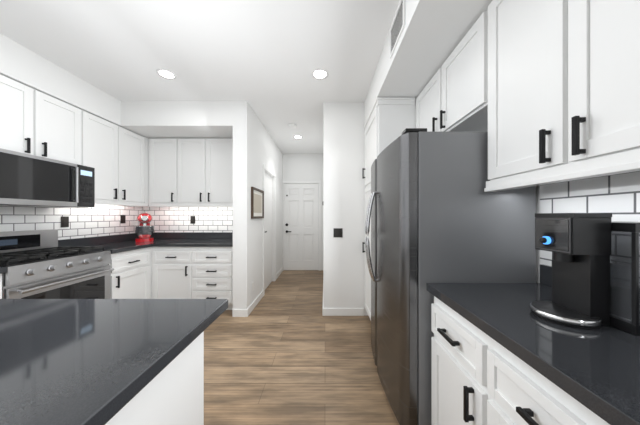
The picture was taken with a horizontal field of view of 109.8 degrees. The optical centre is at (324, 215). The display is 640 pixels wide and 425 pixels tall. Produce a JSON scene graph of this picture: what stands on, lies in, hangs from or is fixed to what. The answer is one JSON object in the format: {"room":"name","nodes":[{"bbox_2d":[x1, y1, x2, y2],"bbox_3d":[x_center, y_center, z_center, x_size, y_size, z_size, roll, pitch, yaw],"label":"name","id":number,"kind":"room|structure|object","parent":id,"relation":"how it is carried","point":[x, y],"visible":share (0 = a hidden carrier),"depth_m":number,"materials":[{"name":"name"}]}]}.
{"room":"kitchen","nodes":[
{"label":"kitchen","id":0,"kind":"room"},
{"bbox_2d":[58,233,138,246],"bbox_3d":[-2.883,0.310,2.282,0.020,0.100,2.594,0,0,0],"label":"backsplash","id":1,"kind":"structure","parent":0,"relation":"attached to","point":[79,242],"depth_m":2.82,"materials":[{"name":"black stone"}]},
{"bbox_2d":[0,0,398,153],"bbox_3d":[-0.860,-1.475,1.375,4.280,0.050,7.950,0,0,0],"label":"ceiling","id":2,"kind":"structure","parent":0,"point":[264,59],"depth_m":1.95,"materials":[{"name":"white paint"}]},
{"bbox_2d":[0,33,232,137],"bbox_3d":[-2.033,-1.295,0.542,1.735,0.310,6.085,0,0,0],"label":"soffit","id":3,"kind":"object","parent":2,"relation":"attached to","point":[21,64],"depth_m":2.82,"materials":[{"name":"white paint"}]},
{"bbox_2d":[156,69,175,79],"bbox_3d":[-1.620,-1.447,2.300,0.170,0.006,0.170,0,0,0],"label":"recessed light","id":4,"kind":"object","parent":2,"relation":"in","point":[166,74],"visible":1,"depth_m":2.30,"materials":[{"name":"white paint"}]},
{"bbox_2d":[288,123,296,127],"bbox_3d":[-0.520,-1.432,3.585,0.136,0.036,0.136,0,0,0],"label":"smoke detector","id":5,"kind":"object","parent":2,"relation":"attached to","point":[291,125],"visible":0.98,"depth_m":3.55,"materials":[{"name":"white paint"}]},
{"bbox_2d":[312,69,327,79],"bbox_3d":[-0.050,-1.447,2.300,0.170,0.006,0.170,0,0,0],"label":"recessed light","id":6,"kind":"object","parent":2,"relation":"in","point":[320,74],"visible":1,"depth_m":2.30,"materials":[{"name":"white paint"}]},
{"bbox_2d":[364,0,491,125],"bbox_3d":[0.840,-1.295,0.186,0.680,0.310,5.372,0,0,0],"label":"soffit","id":7,"kind":"object","parent":2,"relation":"attached to","point":[434,33],"depth_m":1.52,"materials":[{"name":"white paint"}]},
{"bbox_2d":[390,0,404,58],"bbox_3d":[0.494,-1.295,1.550,0.009,0.210,0.300,0,0,0],"label":"ceiling vent","id":8,"kind":"object","parent":7,"relation":"in","point":[397,26],"visible":0.94,"depth_m":1.54,"materials":[{"name":"white metal"}]},
{"bbox_2d":[233,101,282,308],"bbox_3d":[-1.075,-0.090,4.045,0.180,2.720,2.410,0,0,0],"label":"wall","id":9,"kind":"structure","parent":0,"point":[255,148],"depth_m":2.94,"materials":[{"name":"white paint"}]},
{"bbox_2d":[246,291,262,316],"bbox_3d":[-0.979,1.222,3.191,0.012,0.095,0.727,0,0,0],"label":"baseboard","id":10,"kind":"structure","parent":9,"relation":"attached to","point":[256,301],"depth_m":3.11,"materials":[{"name":"white paint"}]},
{"bbox_2d":[251,187,263,218],"bbox_3d":[-0.971,-0.177,3.260,0.027,0.425,0.540,0,0,0],"label":"picture frame","id":11,"kind":"object","parent":9,"relation":"attached to","point":[257,203],"visible":1,"depth_m":3.20,"materials":[{"name":"brown wood"}]},
{"bbox_2d":[265,173,271,288],"bbox_3d":[-1.020,0.259,4.000,0.080,2.010,0.730,0,0,0],"label":"door","id":12,"kind":"structure","parent":9,"relation":"in","point":[268,229],"depth_m":4.08,"materials":[{"name":"white paint"}]},
{"bbox_2d":[263,164,275,295],"bbox_3d":[-1.067,0.225,4.000,0.196,2.090,0.880,0,0,0],"label":"door frame","id":13,"kind":"structure","parent":9,"relation":"attached to","point":[268,171],"depth_m":4.37,"materials":[{"name":"white paint"}]},
{"bbox_2d":[276,267,282,278],"bbox_3d":[-0.979,1.222,4.847,0.012,0.095,0.805,0,0,0],"label":"baseboard","id":14,"kind":"structure","parent":9,"relation":"attached to","point":[280,271],"depth_m":4.81,"materials":[{"name":"white paint"}]},
{"bbox_2d":[204,270,399,424],"bbox_3d":[-0.860,1.295,1.375,4.280,0.050,7.950,0,0,0],"label":"floor","id":15,"kind":"structure","parent":0,"point":[285,352],"depth_m":1.91,"materials":[{"name":"brown wood"}]},
{"bbox_2d":[0,272,6,298],"bbox_3d":[-2.582,0.835,1.293,0.624,0.870,0.607,0,0,0],"label":"base cabinet","id":16,"kind":"object","parent":15,"relation":"on","point":[0,272],"depth_m":1.58,"materials":[{"name":"white paint"}]},
{"bbox_2d":[0,268,7,271],"bbox_3d":[-2.571,0.380,1.291,0.644,0.040,0.612,0,0,0],"label":"countertop","id":17,"kind":"structure","parent":16,"relation":"on","point":[1,269],"depth_m":1.58,"materials":[{"name":"grey stone"}]},
{"bbox_2d":[0,229,113,298],"bbox_3d":[-2.543,0.705,1.990,0.693,1.130,0.774,0,0,0],"label":"range","id":18,"kind":"object","parent":15,"relation":"on","point":[40,264],"visible":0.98,"depth_m":1.99,"materials":[{"name":"silver metal"}]},
{"bbox_2d":[108,244,155,298],"bbox_3d":[-2.545,0.835,2.676,0.696,0.870,0.587,0,0,0],"label":"base cabinet","id":19,"kind":"object","parent":15,"relation":"on","point":[133,276],"depth_m":2.69,"materials":[{"name":"white paint"}]},
{"bbox_2d":[84,240,159,251],"bbox_3d":[-2.571,0.380,2.981,0.644,0.040,1.196,0,0,0],"label":"countertop","id":20,"kind":"structure","parent":19,"relation":"on","point":[121,245],"depth_m":2.75,"materials":[{"name":"black stone"}]},
{"bbox_2d":[134,213,154,241],"bbox_3d":[-2.607,0.157,3.257,0.305,0.405,0.336,0,0,0],"label":"stand mixer","id":21,"kind":"object","parent":20,"relation":"on","point":[144,230],"visible":1,"depth_m":3.15,"materials":[{"name":"red"}]},
{"bbox_2d":[108,335,203,424],"bbox_3d":[-1.691,0.835,0.521,2.406,0.869,0.842,0,0,0],"label":"kitchen island","id":22,"kind":"object","parent":15,"relation":"on","point":[176,398],"depth_m":0.75,"materials":[{"name":"white paint"}]},
{"bbox_2d":[0,299,227,424],"bbox_3d":[-1.657,0.380,0.515,2.474,0.040,0.930,0,0,0],"label":"island countertop","id":23,"kind":"structure","parent":22,"relation":"on","point":[63,361],"depth_m":0.61,"materials":[{"name":"grey stone"}]},
{"bbox_2d":[156,248,191,298],"bbox_3d":[-2.002,0.835,3.264,0.508,0.870,0.629,0,0,0],"label":"base cabinet","id":24,"kind":"object","parent":15,"relation":"on","point":[180,265],"depth_m":2.96,"materials":[{"name":"white paint"}]},
{"bbox_2d":[156,240,232,247],"bbox_3d":[-1.709,0.380,3.255,1.081,0.040,0.649,0,0,0],"label":"countertop","id":25,"kind":"structure","parent":24,"relation":"on","point":[163,243],"depth_m":2.95,"materials":[{"name":"black stone"}]},
{"bbox_2d":[192,248,232,309],"bbox_3d":[-1.492,0.835,3.264,0.648,0.870,0.629,0,0,0],"label":"base cabinet","id":26,"kind":"object","parent":15,"relation":"on","point":[212,268],"depth_m":2.95,"materials":[{"name":"white paint"}]},
{"bbox_2d":[362,97,415,319],"bbox_3d":[0.820,0.069,2.506,0.708,2.402,0.720,0,0,0],"label":"pantry cabinet","id":27,"kind":"object","parent":15,"relation":"on","point":[390,120],"visible":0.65,"depth_m":2.17,"materials":[{"name":"white paint"}]},
{"bbox_2d":[429,292,466,424],"bbox_3d":[0.869,0.835,0.969,0.609,0.870,0.482,0,0,0],"label":"base cabinet","id":28,"kind":"object","parent":15,"relation":"on","point":[449,341],"depth_m":1.05,"materials":[{"name":"white paint"}]},
{"bbox_2d":[365,128,535,424],"bbox_3d":[0.741,0.393,1.698,0.838,1.755,0.925,0,0,0],"label":"fridge","id":29,"kind":"object","parent":15,"relation":"on","point":[435,213],"visible":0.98,"depth_m":1.24,"materials":[{"name":"grey metal"}]},
{"bbox_2d":[467,324,606,424],"bbox_3d":[0.869,0.835,0.562,0.609,0.870,0.609,0,0,0],"label":"base cabinet","id":30,"kind":"object","parent":15,"relation":"on","point":[502,354],"depth_m":0.70,"materials":[{"name":"white paint"}]},
{"bbox_2d":[427,284,639,424],"bbox_3d":[0.859,0.380,0.305,0.629,0.040,1.810,0,0,0],"label":"countertop","id":31,"kind":"structure","parent":30,"relation":"on","point":[599,368],"depth_m":0.63,"materials":[{"name":"grey stone"}]},
{"bbox_2d":[529,213,639,334],"bbox_3d":[0.938,0.174,0.781,0.371,0.369,0.209,0,0,0],"label":"coffee maker","id":32,"kind":"object","parent":31,"relation":"on","point":[595,270],"visible":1,"depth_m":0.73,"materials":[{"name":"black plastic"}]},
{"bbox_2d":[283,154,322,269],"bbox_3d":[-0.443,-0.090,5.300,1.085,2.720,0.100,0,0,0],"label":"wall","id":33,"kind":"structure","parent":0,"point":[302,167],"depth_m":5.25,"materials":[{"name":"white paint"}]},
{"bbox_2d":[284,184,317,269],"bbox_3d":[-0.555,0.254,5.250,0.798,2.020,0.105,0,0,0],"label":"entry door","id":34,"kind":"structure","parent":33,"relation":"in","point":[300,226],"depth_m":5.25,"materials":[{"name":"white paint"}]},
{"bbox_2d":[283,181,320,270],"bbox_3d":[-0.538,0.225,5.242,0.892,2.090,0.016,0,0,0],"label":"door frame","id":35,"kind":"structure","parent":33,"relation":"attached to","point":[319,225],"depth_m":5.23,"materials":[{"name":"white paint"}]},
{"bbox_2d":[323,102,367,314],"bbox_3d":[0.580,-0.090,2.931,1.200,2.720,0.118,0,0,0],"label":"wall","id":36,"kind":"structure","parent":0,"point":[344,186],"depth_m":2.87,"materials":[{"name":"white paint"}]},
{"bbox_2d":[334,228,342,236],"bbox_3d":[0.166,0.215,2.865,0.115,0.115,0.010,0,0,0],"label":"light switch","id":37,"kind":"object","parent":36,"relation":"attached to","point":[338,232],"visible":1,"depth_m":2.87,"materials":[{"name":"black plastic"}]},
{"bbox_2d":[325,308,363,315],"bbox_3d":[0.251,1.222,2.868,0.492,0.095,0.015,0,0,0],"label":"baseboard","id":38,"kind":"structure","parent":36,"relation":"attached to","point":[325,312],"depth_m":2.86,"materials":[{"name":"white paint"}]},
{"bbox_2d":[487,131,539,282],"bbox_3d":[1.230,-0.090,0.245,0.100,2.720,5.490,0,0,0],"label":"wall","id":39,"kind":"structure","parent":0,"point":[537,250],"depth_m":1.25,"materials":[{"name":"white paint"}]},
{"bbox_2d":[416,27,471,131],"bbox_3d":[1.022,-0.870,1.691,0.304,0.520,0.947,0,0,0],"label":"upper cabinet","id":40,"kind":"object","parent":39,"relation":"attached to","point":[445,103],"depth_m":1.58,"materials":[{"name":"white paint"}]},
{"bbox_2d":[539,264,551,287],"bbox_3d":[1.163,0.310,0.305,0.020,0.100,1.810,0,0,0],"label":"backsplash","id":41,"kind":"structure","parent":39,"relation":"attached to","point":[545,270],"depth_m":1.18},
{"bbox_2d":[472,0,639,187],"bbox_3d":[1.022,-0.657,0.819,0.304,0.945,0.940,0,0,0],"label":"upper cabinet","id":42,"kind":"object","parent":39,"relation":"attached to","point":[542,92],"depth_m":0.85,"materials":[{"name":"white paint"}]},
{"bbox_2d":[540,171,639,265],"bbox_3d":[1.177,0.084,0.315,0.004,0.548,1.830,0,0,0],"label":"tile backsplash","id":43,"kind":"structure","parent":39,"relation":"attached to","point":[617,196],"depth_m":0.97,"materials":[{"name":"white tile"}]},
{"bbox_3d":[-2.032,-0.090,3.635,1.735,2.720,0.100,0,0,0],"label":"wall","id":44,"kind":"structure","parent":0,"visible":0},
{"bbox_2d":[148,138,183,205],"bbox_3d":[-2.330,-0.658,3.417,0.516,0.945,0.324,0,0,0],"label":"upper cabinet","id":45,"kind":"object","parent":44,"relation":"attached to","point":[165,155],"depth_m":3.26,"materials":[{"name":"white paint"}]},
{"bbox_2d":[143,204,232,231],"bbox_3d":[-2.031,0.084,3.582,1.725,0.548,0.004,0,0,0],"label":"tile backsplash","id":46,"kind":"structure","parent":44,"relation":"attached to","point":[177,219],"depth_m":3.58,"materials":[{"name":"white tile"}]},
{"bbox_2d":[190,216,194,223],"bbox_3d":[-2.100,0.060,3.573,0.075,0.120,0.010,0,0,0],"label":"outlet","id":47,"kind":"object","parent":46,"relation":"attached to","point":[192,219],"visible":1,"depth_m":3.57,"materials":[{"name":"black plastic"}]},
{"bbox_2d":[150,232,232,239],"bbox_3d":[-2.021,0.310,3.569,1.705,0.100,0.020,0,0,0],"label":"backsplash","id":48,"kind":"structure","parent":44,"relation":"attached to","point":[157,235],"depth_m":3.56,"materials":[{"name":"black stone"}]},
{"bbox_2d":[184,138,232,205],"bbox_3d":[-1.766,-0.658,3.417,0.882,0.945,0.324,0,0,0],"label":"upper cabinet","id":49,"kind":"object","parent":44,"relation":"attached to","point":[190,172],"depth_m":3.26,"materials":[{"name":"white paint"}]},
{"bbox_3d":[-2.950,-0.090,0.593,0.100,2.720,6.185,0,0,0],"label":"wall","id":50,"kind":"structure","parent":0,"visible":0},
{"bbox_2d":[0,75,75,163],"bbox_3d":[-2.732,-0.825,1.990,0.324,0.610,0.774,0,0,0],"label":"upper cabinet","id":51,"kind":"object","parent":50,"relation":"attached to","point":[35,122],"depth_m":2.00,"materials":[{"name":"white paint"}]},
{"bbox_2d":[0,148,94,207],"bbox_3d":[-2.637,-0.298,2.000,0.506,0.424,0.754,0,0,0],"label":"microwave","id":52,"kind":"object","parent":51,"relation":"attached to","point":[27,180],"visible":1,"depth_m":1.94,"materials":[{"name":"silver metal"}]},
{"bbox_2d":[0,204,142,239],"bbox_3d":[-2.897,-0.086,2.284,0.004,0.888,2.588,0,0,0],"label":"tile backsplash","id":53,"kind":"structure","parent":50,"relation":"attached to","point":[100,220],"depth_m":2.61,"materials":[{"name":"white tile"}]},
{"bbox_2d":[61,216,68,226],"bbox_3d":[-2.888,0.065,2.500,0.010,0.120,0.075,0,0,0],"label":"outlet","id":54,"kind":"object","parent":53,"relation":"attached to","point":[64,221],"visible":1,"depth_m":2.50,"materials":[{"name":"black plastic"}]},
{"bbox_2d":[121,215,125,222],"bbox_3d":[-2.888,0.045,3.220,0.010,0.120,0.075,0,0,0],"label":"outlet","id":55,"kind":"object","parent":53,"relation":"attached to","point":[123,218],"visible":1,"depth_m":3.22,"materials":[{"name":"black plastic"}]},
{"bbox_2d":[76,108,147,202],"bbox_3d":[-2.730,-0.658,2.789,0.328,0.945,0.958,0,0,0],"label":"upper cabinet","id":56,"kind":"object","parent":50,"relation":"attached to","point":[118,155],"depth_m":2.73,"materials":[{"name":"white paint"}]},
{"bbox_2d":[136,203,148,206],"bbox_3d":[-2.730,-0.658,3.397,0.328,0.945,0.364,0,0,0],"label":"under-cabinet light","id":57,"kind":"object","parent":50,"relation":"attached to","point":[137,204],"depth_m":3.18,"materials":[{"name":"white paint"}]}
]}

